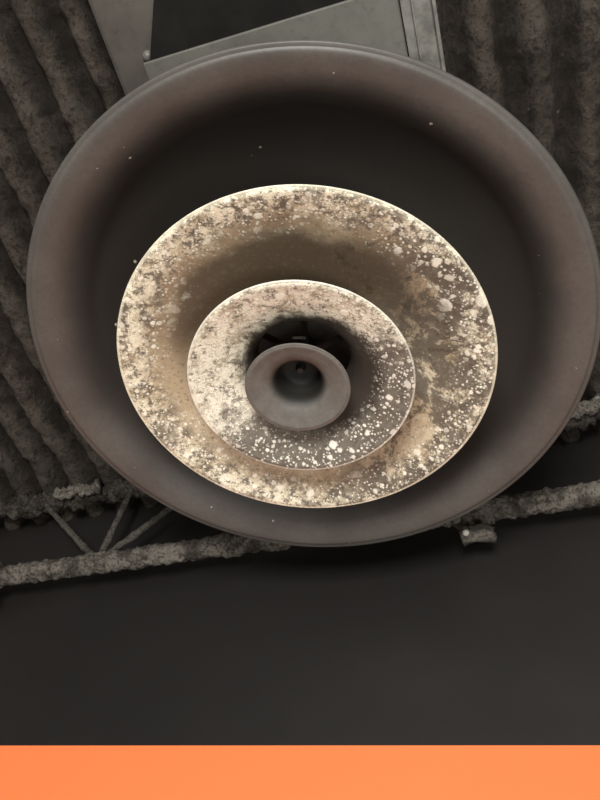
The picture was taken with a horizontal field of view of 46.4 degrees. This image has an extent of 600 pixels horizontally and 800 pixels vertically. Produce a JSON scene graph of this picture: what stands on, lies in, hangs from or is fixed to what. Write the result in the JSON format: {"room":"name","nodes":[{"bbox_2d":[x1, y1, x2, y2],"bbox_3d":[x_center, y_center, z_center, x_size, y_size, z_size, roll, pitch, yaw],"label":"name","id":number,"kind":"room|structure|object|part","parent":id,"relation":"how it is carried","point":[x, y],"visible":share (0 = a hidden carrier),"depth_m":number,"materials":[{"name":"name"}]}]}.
{"room":"retail store","nodes":[
{"label":"retail store","id":0,"kind":"room"},
{"bbox_2d":[0,430,599,745],"bbox_3d":[0.469,1.237,1.067,7.200,3.560,0.120,-10,-56,13],"label":"wall","id":1,"kind":"structure","parent":0,"point":[423,638],"depth_m":2.00,"materials":[{"name":"black paint"}]},
{"bbox_2d":[0,745,599,799],"bbox_3d":[-0.543,1.039,1.327,3.350,0.750,0.060,-4,-55,9],"label":"wall","id":2,"kind":"structure","parent":1,"relation":"attached to","point":[146,772],"depth_m":1.49,"materials":[{"name":"orange paint"}]},
{"bbox_2d":[0,0,599,529],"bbox_3d":[-0.137,-2.047,0.889,7.260,0.095,5.644,-10,-56,13],"label":"ceiling","id":3,"kind":"structure","parent":0,"point":[539,60],"depth_m":1.82,"materials":[{"name":"metal"}]},
{"bbox_2d":[88,0,445,95],"bbox_3d":[-0.067,-0.785,1.498,0.685,0.312,2.150,-10,-56,13],"label":"air duct","id":4,"kind":"object","parent":3,"relation":"attached to","point":[143,39],"visible":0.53,"depth_m":1.40,"materials":[{"name":"grey metal"}]},
{"bbox_3d":[0.078,-0.300,1.680,0.525,0.010,1.103,-10,-56,13],"label":"plenum plate","id":5,"kind":"part","parent":4,"relation":"part of","materials":[{"name":"grey metal"}]},
{"bbox_2d":[26,40,599,546],"bbox_3d":[0.018,-0.130,1.567,1.230,0.378,1.230,41,-60,-21],"label":"air diffuser","id":6,"kind":"object","parent":4,"relation":"attached to","point":[308,293],"visible":1,"depth_m":1.44,"materials":[{"name":"grey paint"}]},
{"bbox_3d":[0.018,-0.130,1.567,0.290,0.003,0.290,8,-54,0],"label":"baffle plate","id":7,"kind":"part","parent":6,"relation":"part of","materials":[{"name":"black metal"}]},
{"bbox_2d":[0,393,599,587],"bbox_3d":[0.074,0.304,2.250,6.154,0.535,0.163,-10,-56,13],"label":"joist","id":8,"kind":"object","parent":3,"relation":"attached to","point":[546,500],"visible":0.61,"depth_m":2.24,"materials":[{"name":"metal"}]}
]}

